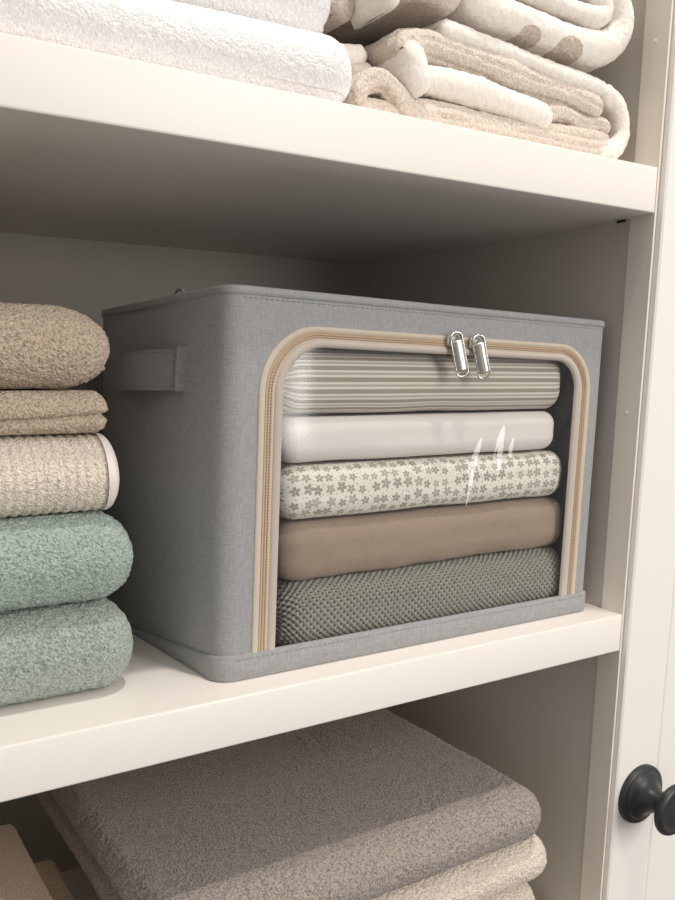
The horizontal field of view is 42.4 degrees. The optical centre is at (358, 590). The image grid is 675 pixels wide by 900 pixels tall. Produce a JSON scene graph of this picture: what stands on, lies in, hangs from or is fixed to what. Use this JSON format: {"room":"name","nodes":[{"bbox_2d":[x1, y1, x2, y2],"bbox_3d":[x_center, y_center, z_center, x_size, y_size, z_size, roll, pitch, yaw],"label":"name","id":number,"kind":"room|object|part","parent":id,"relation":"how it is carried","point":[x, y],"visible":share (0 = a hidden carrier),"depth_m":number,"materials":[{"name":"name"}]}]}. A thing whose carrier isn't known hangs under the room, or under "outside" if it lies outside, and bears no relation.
{"room":"linen closet","nodes":[
{"label":"linen closet","id":0,"kind":"room"},
{"bbox_2d":[0,0,674,899],"bbox_3d":[0.015,-0.168,0.880,1.188,1.250,0.516,-9,16,-33],"label":"cabinet","id":1,"kind":"object","parent":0,"point":[124,181],"visible":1,"depth_m":0.78,"materials":[{"name":"paint"}]},
{"bbox_2d":[0,597,132,706],"bbox_3d":[-0.330,0.030,0.660,0.254,0.066,0.271,-9,16,-33],"label":"folded towel","id":2,"kind":"object","parent":1,"relation":"on","point":[72,647],"visible":0.7,"depth_m":0.59,"materials":[{"name":"teal fabric"}]},
{"bbox_2d":[0,510,132,612],"bbox_3d":[-0.329,-0.033,0.644,0.258,0.063,0.272,-9,16,-33],"label":"folded towel","id":3,"kind":"object","parent":2,"relation":"on","point":[49,559],"visible":0.84,"depth_m":0.58,"materials":[{"name":"teal fabric"}]},
{"bbox_2d":[0,432,118,517],"bbox_3d":[-0.332,-0.090,0.630,0.247,0.055,0.266,-9,16,-33],"label":"folded towel","id":4,"kind":"object","parent":3,"relation":"on","point":[43,474],"visible":0.97,"depth_m":0.57,"materials":[{"name":"beige fabric"}]},
{"bbox_2d":[0,389,107,435],"bbox_3d":[-0.335,-0.129,0.620,0.243,0.028,0.262,-9,16,-33],"label":"folded towel","id":5,"kind":"object","parent":4,"relation":"on","point":[22,411],"visible":0.93,"depth_m":0.56,"materials":[{"name":"beige fabric"}]},
{"bbox_2d":[0,302,109,388],"bbox_3d":[-0.327,-0.170,0.606,0.250,0.056,0.259,-9,16,-33],"label":"folded towel","id":6,"kind":"object","parent":5,"relation":"on","point":[46,346],"visible":1,"depth_m":0.55,"materials":[{"name":"beige fabric"}]},
{"bbox_2d":[0,0,351,101],"bbox_3d":[-0.245,-0.348,0.582,0.418,0.044,0.279,-9,16,-33],"label":"folded towel","id":7,"kind":"object","parent":1,"relation":"on","point":[198,39],"visible":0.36,"depth_m":0.52,"materials":[{"name":"white fabric"}]},
{"bbox_2d":[171,0,330,32],"bbox_3d":[-0.251,-0.401,0.576,0.413,0.060,0.262,-9,16,-33],"label":"folded towel","id":8,"kind":"object","parent":7,"relation":"on","point":[309,15],"visible":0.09,"depth_m":0.57,"materials":[{"name":"white fabric"}]},
{"bbox_3d":[-0.296,-0.215,0.960,0.734,1.200,0.012,-9,16,-33],"label":"panel","id":9,"kind":"part","parent":1,"relation":"part of","materials":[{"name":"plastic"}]},
{"bbox_2d":[0,603,621,801],"bbox_3d":[-0.171,0.043,0.828,0.734,0.036,0.444,-9,16,-33],"label":"shelf","id":10,"kind":"object","parent":1,"relation":"attached to","point":[159,709],"depth_m":0.64,"materials":[{"name":"paint"}]},
{"bbox_2d":[0,32,657,264],"bbox_3d":[-0.169,-0.342,0.733,0.734,0.036,0.444,-9,16,-33],"label":"shelf","id":11,"kind":"object","parent":1,"relation":"attached to","point":[101,153],"depth_m":0.65,"materials":[{"name":"paint"}]},
{"bbox_2d":[102,284,604,681],"bbox_3d":[-0.008,-0.118,0.811,0.411,0.286,0.263,-9,16,-33],"label":"storage box","id":12,"kind":"object","parent":1,"relation":"on","point":[194,381],"visible":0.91,"depth_m":0.67,"materials":[{"name":"grey fabric"}]},
{"bbox_3d":[-0.171,-0.173,0.687,0.017,0.032,0.126,-10,17,-35],"label":"handle","id":13,"kind":"part","parent":12,"relation":"part of","materials":[{"name":"grey fabric"}]},
{"bbox_3d":[-0.002,-0.246,0.789,0.392,0.020,0.252,-9,16,-33],"label":"lid","id":14,"kind":"part","parent":12,"relation":"part of","materials":[{"name":"grey fabric"}]},
{"bbox_2d":[275,545,560,646],"bbox_3d":[0.010,-0.016,0.849,0.317,0.056,0.229,-9,16,-33],"label":"folded blanket","id":15,"kind":"object","parent":12,"relation":"on","point":[316,608],"visible":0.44,"depth_m":0.74,"materials":[{"name":"grey fabric"}]},
{"bbox_2d":[277,496,561,580],"bbox_3d":[0.010,-0.067,0.837,0.312,0.047,0.223,-9,16,-33],"label":"sheet","id":16,"kind":"object","parent":15,"relation":"on","point":[309,548],"visible":0.41,"depth_m":0.73,"materials":[{"name":"brown fabric"}]},
{"bbox_2d":[279,449,561,519],"bbox_3d":[0.008,-0.112,0.824,0.304,0.042,0.223,-9,16,-33],"label":"sheet","id":17,"kind":"object","parent":16,"relation":"on","point":[315,489],"visible":0.72,"depth_m":0.72,"materials":[{"name":"fabric"}]},
{"bbox_2d":[281,410,553,462],"bbox_3d":[0.004,-0.151,0.812,0.288,0.034,0.222,-9,16,-33],"label":"sheet","id":18,"kind":"object","parent":17,"relation":"on","point":[321,436],"visible":0.7,"depth_m":0.71,"materials":[{"name":"white fabric"}]},
{"bbox_2d":[282,349,559,413],"bbox_3d":[0.007,-0.193,0.802,0.293,0.048,0.223,-9,16,-33],"label":"sheet","id":19,"kind":"object","parent":18,"relation":"on","point":[318,381],"visible":0.74,"depth_m":0.70,"materials":[{"name":"fabric"}]},
{"bbox_3d":[0.081,-0.188,0.696,0.015,0.026,0.005,-9,16,-33],"label":"zipper pull","id":20,"kind":"part","parent":12,"relation":"part of","materials":[{"name":"silver metal"}]},
{"bbox_3d":[0.100,-0.189,0.709,0.015,0.026,0.006,-9,16,-33],"label":"zipper pull","id":21,"kind":"part","parent":12,"relation":"part of","materials":[{"name":"silver metal"}]},
{"bbox_2d":[340,18,629,158],"bbox_3d":[0.039,-0.413,0.781,0.297,0.079,0.290,-9,16,-33],"label":"folded blanket","id":22,"kind":"object","parent":1,"relation":"on","point":[446,71],"visible":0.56,"depth_m":0.66,"materials":[{"name":"beige fabric"}]},
{"bbox_2d":[322,0,633,72],"bbox_3d":[0.039,-0.487,0.763,0.282,0.093,0.291,-9,16,-33],"label":"folded blanket","id":23,"kind":"object","parent":22,"relation":"on","point":[585,36],"visible":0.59,"depth_m":0.67,"materials":[{"name":"beige fabric"}]},
{"bbox_3d":[0.131,-0.222,0.996,0.018,1.200,0.435,-9,16,-33],"label":"panel","id":24,"kind":"part","parent":1,"relation":"part of","materials":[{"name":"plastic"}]},
{"bbox_3d":[0.441,-0.175,0.916,0.437,1.250,0.011,-9,16,-33],"label":"door","id":25,"kind":"part","parent":1,"relation":"part of","materials":[{"name":"paint"}]},
{"bbox_3d":[0.304,0.215,0.884,0.064,0.064,0.049,-9,16,-33],"label":"door knob","id":26,"kind":"part","parent":1,"relation":"part of","materials":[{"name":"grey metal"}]},
{"bbox_3d":[-0.053,0.350,0.915,0.350,0.047,0.332,-9,16,-33],"label":"bath towel","id":27,"kind":"object","parent":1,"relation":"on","visible":0},
{"bbox_2d":[486,882,534,899],"bbox_3d":[-0.051,0.302,0.904,0.355,0.049,0.333,-9,16,-33],"label":"bath towel","id":28,"kind":"object","parent":27,"relation":"on","point":[524,891],"visible":0.05,"depth_m":0.85,"materials":[{"name":"beige fabric"}]},
{"bbox_2d":[371,834,546,899],"bbox_3d":[-0.047,0.253,0.891,0.364,0.049,0.341,-9,16,-33],"label":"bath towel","id":29,"kind":"object","parent":28,"relation":"on","point":[494,873],"visible":0.23,"depth_m":0.81,"materials":[{"name":"beige fabric"}]},
{"bbox_2d":[36,708,540,899],"bbox_3d":[-0.074,0.207,0.861,0.404,0.054,0.350,-9,16,-33],"label":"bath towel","id":30,"kind":"object","parent":29,"relation":"on","point":[370,805],"visible":0.87,"depth_m":0.78,"materials":[{"name":"fabric"}]},
{"bbox_3d":[-0.335,0.373,0.708,0.219,0.097,0.262,-9,16,-33],"label":"hand towel","id":31,"kind":"object","parent":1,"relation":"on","visible":0},
{"bbox_2d":[34,860,75,899],"bbox_3d":[-0.319,0.306,0.673,0.225,0.049,0.217,-9,16,-33],"label":"hand towel","id":32,"kind":"object","parent":31,"relation":"on","point":[49,872],"visible":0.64,"depth_m":0.77,"materials":[{"name":"beige fabric"}]},
{"bbox_2d":[0,824,52,899],"bbox_3d":[-0.343,0.270,0.680,0.202,0.015,0.270,-9,16,-33],"label":"hand towel","id":33,"kind":"object","parent":32,"relation":"on","point":[20,879],"visible":1,"depth_m":0.75,"materials":[{"name":"beige fabric"}]}
]}

